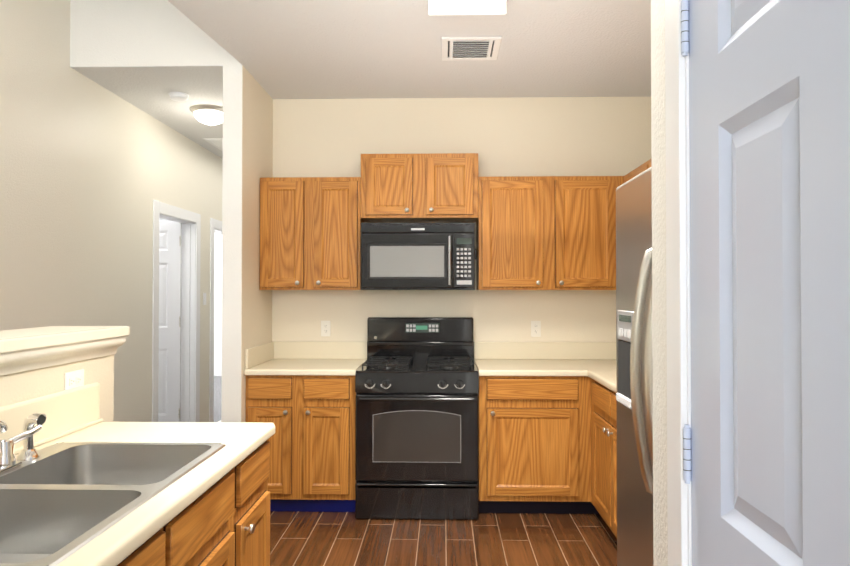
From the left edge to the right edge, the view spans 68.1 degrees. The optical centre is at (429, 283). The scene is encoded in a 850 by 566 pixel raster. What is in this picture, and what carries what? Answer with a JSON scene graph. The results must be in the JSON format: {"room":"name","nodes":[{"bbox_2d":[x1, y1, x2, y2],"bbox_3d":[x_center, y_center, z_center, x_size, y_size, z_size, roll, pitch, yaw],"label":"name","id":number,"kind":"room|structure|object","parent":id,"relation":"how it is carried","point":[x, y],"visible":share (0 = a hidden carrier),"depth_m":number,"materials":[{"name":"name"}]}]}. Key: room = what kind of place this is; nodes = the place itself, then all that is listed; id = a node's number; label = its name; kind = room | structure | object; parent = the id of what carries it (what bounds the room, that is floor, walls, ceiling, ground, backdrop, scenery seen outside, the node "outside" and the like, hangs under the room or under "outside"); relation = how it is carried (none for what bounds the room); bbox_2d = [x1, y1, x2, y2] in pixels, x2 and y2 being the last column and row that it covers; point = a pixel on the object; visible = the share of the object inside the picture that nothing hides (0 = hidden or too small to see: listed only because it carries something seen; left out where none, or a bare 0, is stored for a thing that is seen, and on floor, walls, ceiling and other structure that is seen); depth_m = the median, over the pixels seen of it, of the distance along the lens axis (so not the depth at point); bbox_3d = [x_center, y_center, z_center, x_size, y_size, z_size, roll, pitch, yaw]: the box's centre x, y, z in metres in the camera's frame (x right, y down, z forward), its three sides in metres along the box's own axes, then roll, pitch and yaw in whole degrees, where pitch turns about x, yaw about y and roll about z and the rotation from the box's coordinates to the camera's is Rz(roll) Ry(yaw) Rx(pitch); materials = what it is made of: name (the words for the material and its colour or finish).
{"room":"kitchen","nodes":[
{"label":"kitchen","id":0,"kind":"room"},
{"bbox_2d":[0,326,129,421],"bbox_3d":[-1.403,0.767,0.148,0.310,1.261,4.720,0,-1,1],"label":"wall","id":1,"kind":"structure","parent":0,"point":[37,362],"depth_m":2.10,"materials":[{"name":"beige paint"}]},
{"bbox_2d":[64,369,83,389],"bbox_3d":[-1.251,0.342,2.220,0.008,0.070,0.114,0,-1,1],"label":"outlet","id":2,"kind":"object","parent":1,"relation":"attached to","point":[73,379],"visible":0.92,"depth_m":2.21,"materials":[{"name":"white plastic"}]},
{"bbox_2d":[0,0,222,421],"bbox_3d":[-2.322,-0.418,2.825,0.120,3.700,14.000,0,-1,1],"label":"wall","id":3,"kind":"structure","parent":0,"point":[90,170],"depth_m":4.06,"materials":[{"name":"beige paint"}]},
{"bbox_2d":[158,222,181,421],"bbox_3d":[-2.693,0.437,5.864,0.766,2.030,0.049,0,-1,1],"label":"hall door","id":4,"kind":"structure","parent":3,"relation":"in","point":[170,312],"depth_m":5.85,"materials":[{"name":"white wood"}]},
{"bbox_2d":[152,200,221,421],"bbox_3d":[-2.245,0.408,6.114,0.144,2.135,2.190,0,-1,1],"label":"door frame","id":5,"kind":"structure","parent":3,"relation":"attached to","point":[190,221],"depth_m":5.88,"materials":[{"name":"white wood"}]},
{"bbox_2d":[203,293,205,304],"bbox_3d":[-2.180,0.146,6.116,0.010,0.114,0.070,0,-1,1],"label":"light switch","id":6,"kind":"object","parent":3,"relation":"attached to","point":[204,298],"visible":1,"depth_m":6.10,"materials":[{"name":"white plastic"}]},
{"bbox_2d":[70,0,241,66],"bbox_3d":[-1.687,-1.764,6.930,1.200,0.900,6.040,0,-1,1],"label":"wall","id":7,"kind":"structure","parent":0,"point":[135,33],"depth_m":3.91,"materials":[{"name":"white paint"}]},
{"bbox_2d":[159,218,221,370],"bbox_3d":[-3.550,0.193,7.423,2.550,2.600,6.150,0,-1,1],"label":"wall","id":8,"kind":"structure","parent":0,"point":[217,301],"depth_m":10.39,"materials":[{"name":"white paint"}]},
{"bbox_2d":[214,371,221,421],"bbox_3d":[-2.221,0.953,6.722,0.060,1.038,0.790,0,-1,1],"label":"baseboard","id":9,"kind":"structure","parent":8,"relation":"attached to","point":[217,373],"depth_m":6.52,"materials":[{"name":"white"}]},
{"bbox_2d":[214,376,221,421],"bbox_3d":[-3.475,1.487,7.404,2.500,0.012,5.950,0,-1,1],"label":"floor","id":10,"kind":"structure","parent":0,"point":[217,395],"depth_m":8.26,"materials":[{"name":"white paint"}]},
{"bbox_2d":[221,65,241,421],"bbox_3d":[-1.149,0.085,6.833,0.120,2.800,5.920,0,-1,1],"label":"wall column","id":11,"kind":"structure","parent":0,"point":[231,245],"depth_m":3.88,"materials":[{"name":"white paint"}]},
{"bbox_2d":[241,65,272,421],"bbox_3d":[-1.149,0.051,4.220,0.003,2.800,0.686,0,-1,1],"label":"wall","id":12,"kind":"structure","parent":0,"point":[257,165],"depth_m":4.11,"materials":[{"name":"beige paint"}]},
{"bbox_2d":[71,0,650,158],"bbox_3d":[0.452,-1.817,2.780,5.430,0.904,14.000,0,-1,1],"label":"ceiling","id":13,"kind":"structure","parent":0,"point":[324,49],"depth_m":3.73,"materials":[{"name":"white paint"}]},
{"bbox_2d":[168,92,188,101],"bbox_3d":[-1.779,-1.326,4.465,0.136,0.040,0.136,0,-1,1],"label":"smoke detector","id":14,"kind":"object","parent":13,"relation":"attached to","point":[178,96],"visible":1,"depth_m":4.43,"materials":[{"name":"white plastic"}]},
{"bbox_2d":[190,104,222,125],"bbox_3d":[-1.685,-1.277,4.843,0.300,0.128,0.300,0,-1,1],"label":"dome light","id":15,"kind":"object","parent":13,"relation":"attached to","point":[209,115],"visible":0.83,"depth_m":4.75,"materials":[{"name":"white glass"}]},
{"bbox_2d":[203,138,222,150],"bbox_3d":[-1.718,-1.318,6.000,0.680,0.014,0.550,0,-1,1],"label":"ceiling vent","id":16,"kind":"object","parent":13,"relation":"in","point":[217,143],"visible":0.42,"depth_m":5.85,"materials":[{"name":"white"}]},
{"bbox_2d":[429,0,505,15],"bbox_3d":[0.166,-1.326,2.370,0.365,0.094,1.220,0,-1,1],"label":"fluorescent ceiling light","id":17,"kind":"object","parent":13,"relation":"attached to","point":[462,7],"visible":1,"depth_m":2.91,"materials":[{"name":"white plastic"}]},
{"bbox_2d":[442,36,501,60],"bbox_3d":[0.237,-1.349,3.619,0.330,0.017,0.330,0,-1,1],"label":"ceiling vent","id":18,"kind":"object","parent":13,"relation":"in","point":[472,48],"visible":1,"depth_m":3.60,"materials":[{"name":"white metal"}]},
{"bbox_2d":[270,511,616,565],"bbox_3d":[-1.021,1.488,3.270,8.400,0.100,15.000,0,-1,1],"label":"floor","id":19,"kind":"structure","parent":0,"point":[301,538],"depth_m":3.53,"materials":[{"name":"brown tile"}]},
{"bbox_2d":[0,442,243,565],"bbox_3d":[-0.932,0.955,1.441,0.676,0.918,0.963,0,-1,1],"label":"base cabinet","id":20,"kind":"object","parent":19,"relation":"on","point":[82,483],"depth_m":1.55,"materials":[{"name":"brown wood"}]},
{"bbox_2d":[0,412,46,473],"bbox_3d":[-1.154,0.430,1.596,0.104,0.136,0.479,0,-1,1],"label":"faucet","id":21,"kind":"object","parent":20,"relation":"on","point":[28,459],"depth_m":1.75,"materials":[{"name":"silver metal"}]},
{"bbox_2d":[0,442,225,565],"bbox_3d":[-0.921,0.590,1.539,0.550,0.185,0.920,0,-1,1],"label":"sink","id":22,"kind":"object","parent":20,"relation":"in","point":[57,501],"depth_m":1.52,"materials":[{"name":"silver metal"}]},
{"bbox_2d":[20,418,274,565],"bbox_3d":[-0.916,0.964,2.118,0.676,0.918,0.392,0,-1,1],"label":"base cabinet","id":23,"kind":"object","parent":19,"relation":"on","point":[255,436],"depth_m":2.14,"materials":[{"name":"brown wood"}]},
{"bbox_2d":[244,357,315,510],"bbox_3d":[-0.979,0.994,4.227,0.331,0.915,0.631,0,-1,1],"label":"base cabinet","id":24,"kind":"object","parent":19,"relation":"on","point":[273,383],"depth_m":3.93,"materials":[{"name":"brown wood"}]},
{"bbox_2d":[300,357,366,511],"bbox_3d":[-0.632,0.994,4.219,0.363,0.915,0.631,0,-1,1],"label":"base cabinet","id":25,"kind":"object","parent":19,"relation":"on","point":[327,384],"depth_m":3.92,"materials":[{"name":"brown wood"}]},
{"bbox_2d":[355,317,478,519],"bbox_3d":[-0.069,0.839,4.156,0.756,1.214,0.722,0,-1,1],"label":"range","id":26,"kind":"object","parent":19,"relation":"on","point":[417,419],"visible":1,"depth_m":3.85,"materials":[{"name":"black metal"}]},
{"bbox_2d":[474,357,616,537],"bbox_3d":[0.947,0.982,3.350,1.302,0.915,2.296,0,-1,1],"label":"base cabinet","id":27,"kind":"object","parent":19,"relation":"on","point":[547,427],"depth_m":3.89,"materials":[{"name":"brown wood"}]},
{"bbox_2d":[616,167,652,565],"bbox_3d":[1.041,0.532,1.717,0.984,1.772,0.895,0,-1,1],"label":"fridge","id":28,"kind":"object","parent":19,"relation":"on","point":[634,381],"visible":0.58,"depth_m":1.94,"materials":[{"name":"grey metal"}]},
{"bbox_2d":[272,97,651,341],"bbox_3d":[0.245,-0.394,4.596,3.010,3.700,0.120,0,-1,1],"label":"wall","id":29,"kind":"structure","parent":0,"point":[562,136],"depth_m":4.54,"materials":[{"name":"beige paint"}]},
{"bbox_2d":[259,177,310,289],"bbox_3d":[-0.975,-0.337,4.392,0.336,0.760,0.336,0,-1,1],"label":"upper cabinet","id":30,"kind":"object","parent":29,"relation":"attached to","point":[285,202],"depth_m":4.23,"materials":[{"name":"brown wood"}]},
{"bbox_2d":[321,321,330,335],"bbox_3d":[-0.748,0.323,4.546,0.070,0.114,0.008,0,-1,1],"label":"electrical outlet","id":31,"kind":"object","parent":29,"relation":"attached to","point":[325,328],"visible":1,"depth_m":4.54,"materials":[{"name":"white plastic"}]},
{"bbox_2d":[311,173,366,289],"bbox_3d":[-0.634,-0.337,4.384,0.346,0.760,0.336,0,-1,1],"label":"upper cabinet","id":32,"kind":"object","parent":29,"relation":"attached to","point":[336,202],"depth_m":4.22,"materials":[{"name":"brown wood"}]},
{"bbox_2d":[361,154,422,222],"bbox_3d":[-0.261,-0.657,4.380,0.396,0.433,0.336,0,-1,1],"label":"upper cabinet","id":33,"kind":"object","parent":29,"relation":"attached to","point":[392,183],"depth_m":4.22,"materials":[{"name":"brown wood"}]},
{"bbox_2d":[361,222,476,289],"bbox_3d":[-0.065,-0.180,4.333,0.766,0.445,0.407,0,-1,1],"label":"microwave","id":34,"kind":"object","parent":33,"relation":"attached to","point":[418,255],"visible":1,"depth_m":4.14,"materials":[{"name":"black"}]},
{"bbox_2d":[423,153,478,221],"bbox_3d":[0.135,-0.657,4.371,0.396,0.433,0.336,0,-1,1],"label":"upper cabinet","id":35,"kind":"object","parent":29,"relation":"attached to","point":[450,180],"depth_m":4.21,"materials":[{"name":"brown wood"}]},
{"bbox_2d":[475,176,550,289],"bbox_3d":[0.568,-0.337,4.357,0.469,0.760,0.336,0,-1,1],"label":"upper cabinet","id":36,"kind":"object","parent":29,"relation":"attached to","point":[545,232],"depth_m":4.20,"materials":[{"name":"brown wood"}]},
{"bbox_2d":[531,321,540,336],"bbox_3d":[0.765,0.323,4.511,0.070,0.114,0.008,0,-1,1],"label":"electrical outlet","id":37,"kind":"object","parent":29,"relation":"attached to","point":[535,328],"visible":1,"depth_m":4.51,"materials":[{"name":"white plastic"}]},
{"bbox_2d":[551,176,618,289],"bbox_3d":[1.054,-0.337,4.345,0.502,0.760,0.336,0,-1,1],"label":"upper cabinet","id":38,"kind":"object","parent":29,"relation":"attached to","point":[583,208],"depth_m":4.18,"materials":[{"name":"brown wood"}]},
{"bbox_2d":[619,158,651,185],"bbox_3d":[1.437,-0.346,3.677,0.336,0.760,1.019,0,-1,1],"label":"upper cabinet","id":39,"kind":"object","parent":29,"relation":"attached to","point":[622,179],"depth_m":3.91,"materials":[{"name":"brown wood"}]},
{"bbox_2d":[651,0,667,565],"bbox_3d":[0.939,-0.025,-1.495,1.100,2.800,5.524,0,-1,1],"label":"wall","id":40,"kind":"structure","parent":0,"point":[659,342],"depth_m":1.24,"materials":[{"name":"white paint"}]},
{"bbox_2d":[665,0,691,565],"bbox_3d":[0.494,0.341,0.690,0.132,2.126,0.942,0,-1,1],"label":"door frame","id":41,"kind":"structure","parent":40,"relation":"attached to","point":[679,511],"depth_m":1.11,"materials":[{"name":"white wood"}]},
{"bbox_2d":[681,0,849,565],"bbox_3d":[0.453,0.376,0.692,0.049,2.045,0.796,0,-1,1],"label":"door","id":42,"kind":"structure","parent":40,"relation":"in","point":[766,454],"depth_m":0.83,"materials":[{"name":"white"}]}
]}

